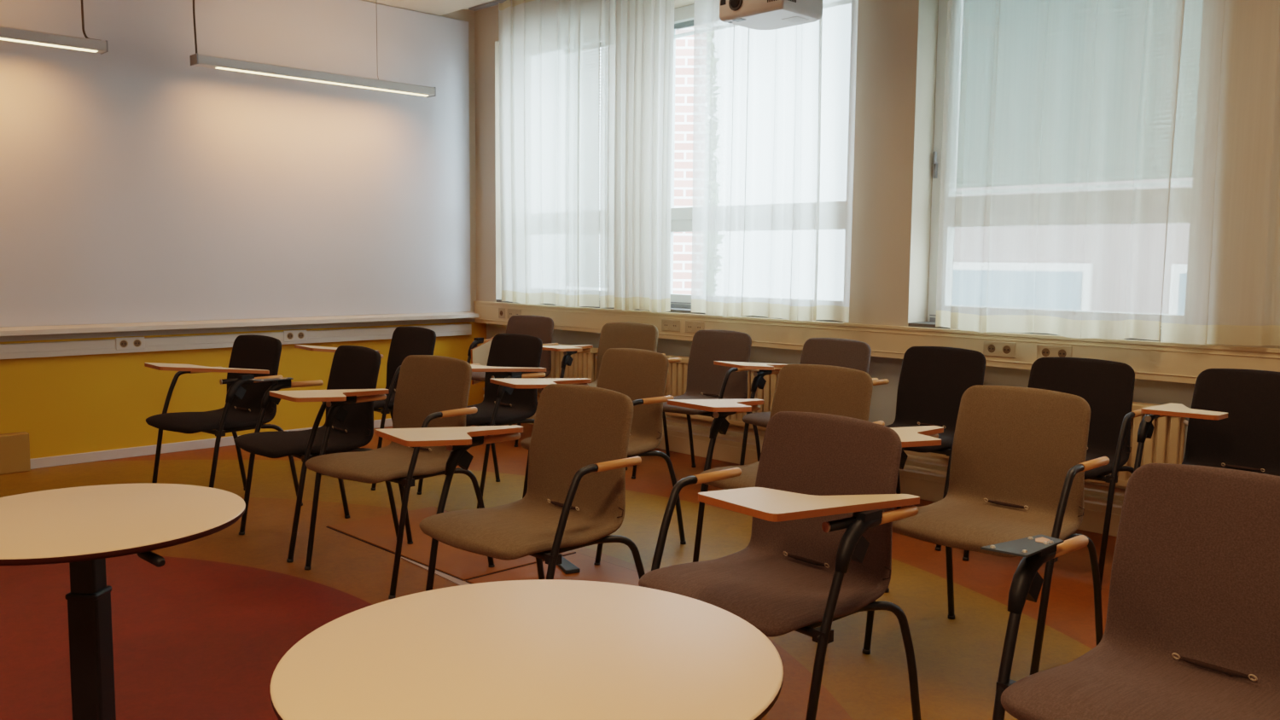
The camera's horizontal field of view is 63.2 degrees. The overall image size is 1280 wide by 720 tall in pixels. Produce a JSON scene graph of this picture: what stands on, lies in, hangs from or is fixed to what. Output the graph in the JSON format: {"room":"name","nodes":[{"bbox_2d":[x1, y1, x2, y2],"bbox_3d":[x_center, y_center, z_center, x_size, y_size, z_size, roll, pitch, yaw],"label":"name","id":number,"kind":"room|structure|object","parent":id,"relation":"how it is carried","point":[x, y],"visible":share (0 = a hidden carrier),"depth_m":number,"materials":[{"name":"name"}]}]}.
{"room":"classroom","nodes":[
{"label":"classroom","id":0,"kind":"room"},
{"bbox_2d":[0,0,486,459],"bbox_3d":[-4.078,-0.899,5.167,8.300,3.120,0.200,-5,8,-44],"label":"wall","id":1,"kind":"structure","parent":0,"point":[80,404],"depth_m":6.23,"materials":[{"name":"yellow paint"}]},
{"bbox_2d":[115,337,145,350],"bbox_3d":[-2.987,-0.097,6.098,0.160,0.072,0.008,-5,8,-44],"label":"wall socket","id":2,"kind":"object","parent":1,"relation":"attached to","point":[130,343],"visible":1,"depth_m":6.10,"materials":[{"name":"white plastic"}]},
{"bbox_2d":[119,339,127,348],"bbox_3d":[-3.012,-0.094,6.069,0.048,0.048,0.002,-5,8,-44],"label":"outlet","id":3,"kind":"object","parent":2,"relation":"attached to","point":[123,343],"depth_m":6.07,"materials":[{"name":"white plastic"}]},
{"bbox_2d":[133,339,141,347],"bbox_3d":[-2.958,-0.099,6.121,0.048,0.048,0.002,-5,8,-44],"label":"outlet","id":4,"kind":"object","parent":2,"relation":"attached to","point":[136,343],"depth_m":6.12,"materials":[{"name":"white plastic"}]},
{"bbox_2d":[29,418,392,469],"bbox_3d":[-4.088,0.639,5.171,8.105,0.057,0.012,-5,8,-44],"label":"baseboard","id":5,"kind":"structure","parent":1,"relation":"attached to","point":[225,441],"depth_m":6.20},
{"bbox_2d":[0,323,471,359],"bbox_3d":[-4.127,0.009,5.038,7.940,0.080,0.054,-5,8,-44],"label":"cable trunking","id":6,"kind":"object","parent":1,"relation":"attached to","point":[154,344],"depth_m":6.33,"materials":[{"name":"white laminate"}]},
{"bbox_2d":[0,0,479,336],"bbox_3d":[-3.654,-1.184,5.323,6.760,2.165,0.120,-5,8,-44],"label":"whiteboard","id":7,"kind":"object","parent":1,"relation":"attached to","point":[142,188],"visible":1,"depth_m":6.44,"materials":[{"name":"ceramic"}]},
{"bbox_2d":[283,330,307,342],"bbox_3d":[-2.254,-0.159,6.804,0.160,0.072,0.008,-5,8,-44],"label":"wall socket","id":8,"kind":"object","parent":1,"relation":"attached to","point":[290,335],"visible":1,"depth_m":6.80,"materials":[{"name":"white plastic"}]},
{"bbox_2d":[286,332,293,339],"bbox_3d":[-2.279,-0.156,6.776,0.048,0.048,0.002,-5,8,-44],"label":"outlet","id":9,"kind":"object","parent":8,"relation":"attached to","point":[289,335],"depth_m":6.78,"materials":[{"name":"white plastic"}]},
{"bbox_2d":[297,331,304,339],"bbox_3d":[-2.225,-0.161,6.828,0.048,0.048,0.002,-5,8,-44],"label":"outlet","id":10,"kind":"object","parent":8,"relation":"attached to","point":[300,334],"depth_m":6.83,"materials":[{"name":"white plastic"}]},
{"bbox_2d":[361,0,498,15],"bbox_3d":[-0.967,-1.996,1.642,8.020,0.200,9.000,-5,8,-44],"label":"ceiling","id":11,"kind":"structure","parent":0,"point":[433,7],"depth_m":7.11,"materials":[{"name":"paint"}]},
{"bbox_2d":[0,0,108,54],"bbox_3d":[-3.427,-1.923,4.994,1.574,0.661,0.102,-5,8,-44],"label":"pendant lamp","id":12,"kind":"object","parent":11,"relation":"hanging from","point":[10,34],"visible":1,"depth_m":5.37,"materials":[{"name":"grey metal"}]},
{"bbox_2d":[0,37,97,52],"bbox_3d":[-3.393,-1.598,5.044,1.400,0.005,0.036,-5,8,-44],"label":"diffuser","id":13,"kind":"object","parent":12,"relation":"attached to","point":[39,41],"depth_m":5.37,"materials":[{"name":"white plastic"}]},
{"bbox_2d":[189,0,436,97],"bbox_3d":[-1.960,-2.046,6.407,1.574,0.661,0.102,-5,8,-44],"label":"pendant lamp","id":14,"kind":"object","parent":11,"relation":"hanging from","point":[196,60],"visible":1,"depth_m":6.31,"materials":[{"name":"grey metal"}]},
{"bbox_2d":[215,66,428,96],"bbox_3d":[-1.926,-1.721,6.457,1.400,0.005,0.036,-5,8,-44],"label":"diffuser","id":15,"kind":"object","parent":14,"relation":"attached to","point":[257,70],"depth_m":6.42,"materials":[{"name":"white plastic"}]},
{"bbox_2d":[468,0,506,11],"bbox_3d":[1.157,-2.286,5.104,0.055,0.012,6.840,-5,8,-44],"label":"rail","id":16,"kind":"object","parent":11,"relation":"attached to","point":[496,2],"visible":1,"depth_m":7.40,"materials":[{"name":"grey metal"}]},
{"bbox_2d":[498,0,600,307],"bbox_3d":[-0.624,-1.419,7.014,0.052,2.102,1.079,-5,8,-43],"label":"sheer curtain","id":17,"kind":"object","parent":16,"relation":"hanging from","point":[549,49],"visible":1,"depth_m":7.00,"materials":[{"name":"white fabric"}]},
{"bbox_2d":[599,0,674,312],"bbox_3d":[-0.031,-1.353,6.386,0.092,2.102,0.644,-5,8,-44],"label":"sheer curtain","id":18,"kind":"object","parent":16,"relation":"hanging from","point":[637,36],"visible":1,"depth_m":6.38,"materials":[{"name":"white fabric"}]},
{"bbox_2d":[691,0,858,322],"bbox_3d":[0.700,-1.272,5.623,0.102,2.102,1.134,-5,8,-44],"label":"sheer curtain","id":19,"kind":"object","parent":16,"relation":"hanging from","point":[774,110],"visible":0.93,"depth_m":5.63,"materials":[{"name":"white fabric"}]},
{"bbox_2d":[935,0,1185,340],"bbox_3d":[1.779,-1.153,4.486,0.086,2.102,1.056,-5,8,-44],"label":"sheer curtain","id":20,"kind":"object","parent":16,"relation":"hanging from","point":[1059,116],"visible":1,"depth_m":4.50,"materials":[{"name":"white fabric"}]},
{"bbox_2d":[1160,0,1279,345],"bbox_3d":[2.746,-1.057,3.588,0.060,2.102,1.722,-5,8,-43],"label":"sheer curtain","id":21,"kind":"object","parent":16,"relation":"hanging from","point":[1221,286],"visible":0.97,"depth_m":4.09,"materials":[{"name":"white fabric"}]},
{"bbox_2d":[719,0,823,29],"bbox_3d":[0.649,-1.938,5.086,0.361,0.550,0.412,-5,8,-44],"label":"projector","id":22,"kind":"object","parent":11,"relation":"hanging from","point":[756,14],"visible":1,"depth_m":5.03,"materials":[{"name":"white plastic"}]},
{"bbox_2d":[0,423,1117,719],"bbox_3d":[-0.930,1.054,2.000,8.600,0.100,9.400,-5,8,-44],"label":"floor","id":23,"kind":"structure","parent":0,"point":[203,634],"depth_m":3.68,"materials":[{"name":"brown carpet"}]},
{"bbox_2d":[0,431,30,474],"bbox_3d":[-3.710,0.533,5.488,0.860,0.214,0.070,-5,8,-44],"label":"wall box","id":24,"kind":"object","parent":23,"relation":"on","point":[14,447],"visible":1,"depth_m":5.71,"materials":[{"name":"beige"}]},
{"bbox_2d":[0,483,245,719],"bbox_3d":[-1.188,0.653,2.255,0.640,0.645,0.640,-5,8,-44],"label":"round table","id":25,"kind":"object","parent":23,"relation":"on","point":[81,526],"visible":1,"depth_m":2.22,"materials":[{"name":"beige laminate"}]},
{"bbox_2d":[144,334,302,506],"bbox_3d":[-2.030,0.304,4.912,0.582,0.815,0.649,5,7,40],"label":"armchair","id":26,"kind":"object","parent":23,"relation":"on","point":[253,356],"visible":0.94,"depth_m":4.93,"materials":[{"name":"black fabric"}]},
{"bbox_2d":[233,345,399,563],"bbox_3d":[-1.398,0.358,4.410,0.562,0.815,0.614,-4,7,-40],"label":"armchair","id":27,"kind":"object","parent":23,"relation":"on","point":[352,367],"visible":0.87,"depth_m":4.37,"materials":[{"name":"black fabric"}]},
{"bbox_2d":[294,326,436,490],"bbox_3d":[-1.450,0.236,5.665,0.632,0.815,0.626,-5,8,-44],"label":"armchair","id":28,"kind":"object","parent":23,"relation":"on","point":[405,341],"visible":0.39,"depth_m":5.73,"materials":[{"name":"black fabric"}]},
{"bbox_2d":[269,354,494,599],"bbox_3d":[-0.982,0.405,3.965,0.650,0.815,0.611,5,7,39],"label":"armchair","id":29,"kind":"object","parent":23,"relation":"on","point":[432,391],"visible":0.88,"depth_m":3.98,"materials":[{"name":"brown fabric"}]},
{"bbox_2d":[325,506,575,585],"bbox_3d":[-0.812,0.770,4.401,0.601,0.005,1.161,-5,8,-44],"label":"floor hatch","id":30,"kind":"object","parent":23,"relation":"on","point":[454,565],"visible":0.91,"depth_m":4.27,"materials":[{"name":"wood"}]},
{"bbox_2d":[416,333,546,508],"bbox_3d":[-0.793,0.287,5.197,0.586,0.815,0.582,-5,8,-43],"label":"armchair","id":31,"kind":"object","parent":23,"relation":"on","point":[511,356],"visible":0.61,"depth_m":5.19,"materials":[{"name":"black fabric"}]},
{"bbox_2d":[375,384,645,591],"bbox_3d":[-0.363,0.498,3.057,0.611,0.815,0.650,-5,8,-44],"label":"armchair","id":32,"kind":"object","parent":23,"relation":"on","point":[574,498],"visible":0.98,"depth_m":3.05,"materials":[{"name":"brown fabric"}]},
{"bbox_2d":[466,314,558,447],"bbox_3d":[-0.873,0.118,6.936,0.582,0.815,0.562,5,7,37],"label":"armchair","id":33,"kind":"object","parent":23,"relation":"on","point":[542,328],"visible":0.44,"depth_m":7.02,"materials":[{"name":"brown fabric"}]},
{"bbox_2d":[270,579,783,719],"bbox_3d":[-0.141,0.724,1.376,0.640,0.691,0.640,-5,8,-44],"label":"round table","id":34,"kind":"object","parent":23,"relation":"on","point":[536,649],"visible":1,"depth_m":1.33,"materials":[{"name":"beige laminate"}]},
{"bbox_2d":[465,552,639,586],"bbox_3d":[-0.142,0.832,3.741,0.559,0.021,1.138,-5,8,-44],"label":"floor hatch","id":35,"kind":"object","parent":23,"relation":"on","point":[605,572],"depth_m":3.97,"materials":[{"name":"metal"}]},
{"bbox_2d":[489,348,686,565],"bbox_3d":[-0.223,0.370,4.394,0.610,0.815,0.646,-4,7,-42],"label":"armchair","id":36,"kind":"object","parent":23,"relation":"on","point":[640,375],"visible":0.45,"depth_m":4.39,"materials":[{"name":"brown fabric"}]},
{"bbox_2d":[542,322,669,470],"bbox_3d":[-0.226,0.193,6.227,0.650,0.815,0.612,4,7,34],"label":"armchair","id":37,"kind":"object","parent":23,"relation":"on","point":[634,335],"visible":0.31,"depth_m":6.33,"materials":[{"name":"brown fabric"}]},
{"bbox_2d":[631,329,761,491],"bbox_3d":[0.302,0.254,5.642,0.562,0.815,0.577,-5,8,-45],"label":"armchair","id":38,"kind":"object","parent":23,"relation":"on","point":[706,380],"visible":0.56,"depth_m":5.73,"materials":[{"name":"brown fabric"}]},
{"bbox_2d":[667,364,889,593],"bbox_3d":[0.507,0.440,3.744,0.612,0.815,0.598,6,8,45],"label":"armchair","id":39,"kind":"object","parent":23,"relation":"on","point":[814,388],"visible":0.34,"depth_m":3.82,"materials":[{"name":"brown fabric"}]},
{"bbox_2d":[638,411,921,719],"bbox_3d":[0.311,0.559,2.495,0.585,0.815,0.582,-4,7,-41],"label":"armchair","id":40,"kind":"object","parent":23,"relation":"on","point":[823,500],"visible":0.93,"depth_m":2.46,"materials":[{"name":"brown fabric"}]},
{"bbox_2d":[713,337,878,465],"bbox_3d":[0.779,0.309,5.119,0.613,0.815,0.654,-4,7,-41],"label":"armchair","id":41,"kind":"object","parent":23,"relation":"on","point":[832,352],"visible":0.41,"depth_m":5.19,"materials":[{"name":"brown fabric"}]},
{"bbox_2d":[872,346,986,551],"bbox_3d":[1.231,0.359,4.645,0.562,0.815,0.577,-4,7,-42],"label":"armchair","id":42,"kind":"object","parent":23,"relation":"on","point":[933,382],"visible":0.44,"depth_m":4.74,"materials":[{"name":"black fabric"}]},
{"bbox_2d":[861,385,1109,675],"bbox_3d":[1.002,0.505,3.121,0.604,0.815,0.626,-5,8,-43],"label":"armchair","id":43,"kind":"object","parent":23,"relation":"on","point":[1019,465],"visible":0.88,"depth_m":3.15,"materials":[{"name":"brown fabric"}]},
{"bbox_2d":[962,356,1145,590],"bbox_3d":[1.656,0.412,4.136,0.577,0.815,0.562,6,8,44],"label":"armchair","id":44,"kind":"object","parent":23,"relation":"on","point":[1108,386],"visible":0.44,"depth_m":4.15,"materials":[{"name":"black fabric"}]},
{"bbox_2d":[980,463,1279,719],"bbox_3d":[0.951,0.627,1.855,0.562,0.815,0.614,-4,7,-41],"label":"armchair","id":45,"kind":"object","parent":23,"relation":"on","point":[1192,631],"visible":1,"depth_m":1.94,"materials":[{"name":"brown fabric"}]},
{"bbox_2d":[1133,368,1279,476],"bbox_3d":[2.104,0.456,3.726,0.575,0.815,0.582,-4,7,-41],"label":"armchair","id":46,"kind":"object","parent":23,"relation":"on","point":[1233,415],"visible":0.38,"depth_m":3.85,"materials":[{"name":"black fabric"}]},
{"bbox_2d":[474,0,1279,460],"bbox_3d":[2.016,-0.795,4.671,0.320,3.120,9.000,-5,8,-44],"label":"wall","id":47,"kind":"structure","parent":0,"point":[897,39],"depth_m":5.26,"materials":[{"name":"white paint"}]},
{"bbox_2d":[498,308,505,318],"bbox_3d":[-1.008,-0.341,7.583,0.008,0.072,0.080,-5,8,-44],"label":"wall socket","id":48,"kind":"object","parent":47,"relation":"attached to","point":[501,311],"visible":1,"depth_m":7.58,"materials":[{"name":"beige plastic"}]},
{"bbox_2d":[507,308,521,319],"bbox_3d":[-0.904,-0.330,7.476,0.008,0.072,0.160,-5,8,-44],"label":"wall socket","id":49,"kind":"object","parent":47,"relation":"attached to","point":[511,312],"visible":0.84,"depth_m":7.48,"materials":[{"name":"beige plastic"}]},
{"bbox_2d":[496,299,614,308],"bbox_3d":[-0.533,-0.382,7.265,0.200,0.042,1.310,-5,8,-44],"label":"trim","id":50,"kind":"structure","parent":47,"relation":"attached to","point":[497,300],"depth_m":7.21,"materials":[{"name":"wood"}]},
{"bbox_2d":[537,343,598,394],"bbox_3d":[-0.542,0.036,7.210,0.100,0.450,0.938,-5,8,-44],"label":"radiator","id":51,"kind":"object","parent":47,"relation":"attached to","point":[584,365],"visible":0.13,"depth_m":7.04,"materials":[{"name":"beige metal"}]},
{"bbox_2d":[558,343,598,353],"bbox_3d":[-0.579,-0.093,7.237,0.100,0.030,0.830,-5,8,-44],"label":"grille","id":52,"kind":"object","parent":51,"relation":"attached to","point":[594,350],"depth_m":6.94,"materials":[{"name":"beige metal"}]},
{"bbox_2d":[599,210,599,296],"bbox_3d":[-0.450,-1.332,7.245,0.105,1.853,1.310,-5,8,-44],"label":"window","id":53,"kind":"structure","parent":47,"relation":"in","point":[599,211],"depth_m":7.07,"materials":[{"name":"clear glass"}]},
{"bbox_2d":[599,46,600,290],"bbox_3d":[-0.283,-1.310,7.130,0.032,1.692,0.710,-5,8,-44],"label":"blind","id":54,"kind":"object","parent":47,"relation":"attached to","point":[600,47],"visible":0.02,"depth_m":7.14,"materials":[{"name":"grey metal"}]},
{"bbox_2d":[661,319,680,331],"bbox_3d":[0.188,-0.211,6.354,0.008,0.072,0.160,-5,8,-44],"label":"wall socket","id":55,"kind":"object","parent":47,"relation":"attached to","point":[666,324],"visible":1,"depth_m":6.35,"materials":[{"name":"beige plastic"}]},
{"bbox_2d":[663,321,669,329],"bbox_3d":[0.159,-0.214,6.378,0.002,0.048,0.048,-5,8,-44],"label":"outlet","id":56,"kind":"object","parent":55,"relation":"attached to","point":[666,324],"depth_m":6.38,"materials":[{"name":"beige plastic"}]},
{"bbox_2d":[671,321,677,329],"bbox_3d":[0.211,-0.208,6.325,0.002,0.048,0.048,-5,8,-44],"label":"outlet","id":57,"kind":"object","parent":55,"relation":"attached to","point":[674,324],"depth_m":6.33,"materials":[{"name":"beige plastic"}]},
{"bbox_2d":[670,4,694,308],"bbox_3d":[0.669,-1.210,6.094,0.105,1.853,1.590,-5,8,-44],"label":"window","id":58,"kind":"structure","parent":47,"relation":"in","point":[681,218],"depth_m":6.55,"materials":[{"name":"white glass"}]},
{"bbox_2d":[674,19,693,38],"bbox_3d":[0.705,-2.014,6.043,0.032,0.082,1.390,-5,8,-44],"label":"blind","id":59,"kind":"object","parent":58,"relation":"attached to","point":[689,24],"visible":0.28,"depth_m":6.47,"materials":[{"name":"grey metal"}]},
{"bbox_2d":[685,320,704,333],"bbox_3d":[0.327,-0.196,6.211,0.008,0.072,0.160,-5,8,-44],"label":"wall socket","id":60,"kind":"object","parent":47,"relation":"attached to","point":[690,326],"visible":0.86,"depth_m":6.21,"materials":[{"name":"beige plastic"}]},
{"bbox_2d":[686,322,692,331],"bbox_3d":[0.298,-0.199,6.235,0.002,0.048,0.048,-5,8,-44],"label":"outlet","id":61,"kind":"object","parent":60,"relation":"attached to","point":[689,325],"depth_m":6.24,"materials":[{"name":"beige plastic"}]},
{"bbox_2d":[696,323,702,331],"bbox_3d":[0.351,-0.193,6.182,0.002,0.048,0.048,-5,8,-44],"label":"outlet","id":62,"kind":"object","parent":60,"relation":"attached to","point":[699,326],"depth_m":6.18,"materials":[{"name":"white plastic"}]},
{"bbox_2d":[663,354,781,430],"bbox_3d":[0.626,0.163,6.009,0.100,0.450,1.358,-5,8,-44],"label":"radiator","id":63,"kind":"object","parent":47,"relation":"attached to","point":[676,383],"visible":0.16,"depth_m":6.17,"materials":[{"name":"beige metal"}]},
{"bbox_2d":[666,354,781,371],"bbox_3d":[0.590,0.034,6.036,0.100,0.030,1.250,-5,8,-44],"label":"grille","id":64,"kind":"object","parent":63,"relation":"attached to","point":[683,363],"depth_m":6.33,"materials":[{"name":"beige metal"}]},
{"bbox_2d":[634,307,843,322],"bbox_3d":[0.587,-0.261,6.114,0.200,0.042,1.590,-5,8,-44],"label":"trim","id":65,"kind":"structure","parent":47,"relation":"attached to","point":[672,310],"depth_m":6.27,"materials":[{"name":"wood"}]},
{"bbox_2d":[482,394,1122,508],"bbox_3d":[1.763,0.596,4.908,0.032,0.030,8.480,-5,8,-44],"label":"pipe","id":66,"kind":"object","parent":47,"relation":"attached to","point":[1090,499],"visible":0.19,"depth_m":5.29,"materials":[{"name":"beige metal"}]},
{"bbox_2d":[482,387,1125,496],"bbox_3d":[1.764,0.541,4.902,0.032,0.030,8.480,-5,8,-44],"label":"pipe","id":67,"kind":"object","parent":47,"relation":"attached to","point":[1092,487],"visible":0.24,"depth_m":5.26,"materials":[{"name":"metal"}]},
{"bbox_2d":[527,394,1126,536],"bbox_3d":[1.945,0.638,4.753,0.022,0.250,9.000,-5,8,-44],"label":"radiator","id":68,"kind":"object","parent":47,"relation":"attached to","point":[928,487],"depth_m":5.33,"materials":[{"name":"beige metal"}]},
{"bbox_2d":[473,301,1279,383],"bbox_3d":[1.921,-0.028,4.656,0.121,0.163,8.996,-5,8,-44],"label":"cable trunking","id":69,"kind":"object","parent":47,"relation":"attached to","point":[1171,362],"depth_m":5.12,"materials":[{"name":"beige plastic"}]},
{"bbox_2d":[983,340,1016,358],"bbox_3d":[1.669,-0.051,4.831,0.008,0.072,0.160,-5,8,-44],"label":"wall socket","id":70,"kind":"object","parent":47,"relation":"attached to","point":[1002,349],"visible":0.92,"depth_m":4.83,"materials":[{"name":"white plastic"}]},
{"bbox_2d":[986,343,995,354],"bbox_3d":[1.640,-0.053,4.856,0.002,0.048,0.048,-5,8,-44],"label":"outlet","id":71,"kind":"object","parent":70,"relation":"attached to","point":[991,348],"depth_m":4.86,"materials":[{"name":"white plastic"}]},
{"bbox_2d":[1001,344,1011,354],"bbox_3d":[1.692,-0.048,4.802,0.002,0.048,0.048,-5,8,-44],"label":"outlet","id":72,"kind":"object","parent":70,"relation":"attached to","point":[1006,349],"depth_m":4.80,"materials":[{"name":"white plastic"}]},
{"bbox_2d":[907,321,1160,341],"bbox_3d":[1.870,-0.122,4.795,0.200,0.042,1.320,-5,8,-44],"label":"trim","id":73,"kind":"structure","parent":47,"relation":"attached to","point":[921,324],"depth_m":5.10,"materials":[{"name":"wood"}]},
{"bbox_2d":[927,0,1162,332],"bbox_3d":[1.952,-1.071,4.775,0.105,1.853,1.320,-5,8,-44],"label":"window","id":74,"kind":"structure","parent":47,"relation":"in","point":[942,17],"depth_m":5.22,"materials":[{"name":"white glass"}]},
{"bbox_2d":[1036,343,1072,359],"bbox_3d":[1.849,-0.031,4.645,0.008,0.072,0.160,-5,8,-44],"label":"wall socket","id":75,"kind":"object","parent":47,"relation":"attached to","point":[1043,351],"visible":0.82,"depth_m":4.64,"materials":[{"name":"white plastic"}]},
{"bbox_2d":[1040,347,1050,357],"bbox_3d":[1.821,-0.034,4.670,0.002,0.048,0.048,-5,8,-44],"label":"outlet","id":76,"kind":"object","parent":75,"relation":"attached to","point":[1044,352],"depth_m":4.67,"materials":[{"name":"white plastic"}]},
{"bbox_2d":[1056,348,1067,357],"bbox_3d":[1.873,-0.028,4.616,0.002,0.048,0.048,-5,8,-44],"label":"outlet","id":77,"kind":"object","parent":75,"relation":"attached to","point":[1061,352],"depth_m":4.62,"materials":[{"name":"white plastic"}]},
{"bbox_2d":[930,401,1188,487],"bbox_3d":[1.902,0.301,4.698,0.100,0.450,1.248,-5,8,-44],"label":"radiator","id":78,"kind":"object","parent":47,"relation":"attached to","point":[1166,445],"visible":0.06,"depth_m":4.38,"materials":[{"name":"beige metal"}]},
{"bbox_2d":[1131,401,1188,411],"bbox_3d":[1.865,0.173,4.724,0.100,0.030,1.140,-5,8,-44],"label":"grille","id":79,"kind":"object","parent":78,"relation":"attached to","point":[1136,405],"depth_m":4.41,"materials":[{"name":"beige metal"}]},
{"label":"outside","id":80,"kind":"structure","parent":0,"visible":0},
{"bbox_3d":[16.943,1.309,32.705,59.600,0.200,70.000,-5,8,-44],"label":"ground","id":81,"kind":"structure","parent":80,"visible":0},
{"bbox_2d":[672,26,693,294],"bbox_3d":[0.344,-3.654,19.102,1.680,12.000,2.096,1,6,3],"label":"building","id":82,"kind":"structure","parent":81,"relation":"on","point":[684,45],"depth_m":18.11,"materials":[{"name":"red brick"}]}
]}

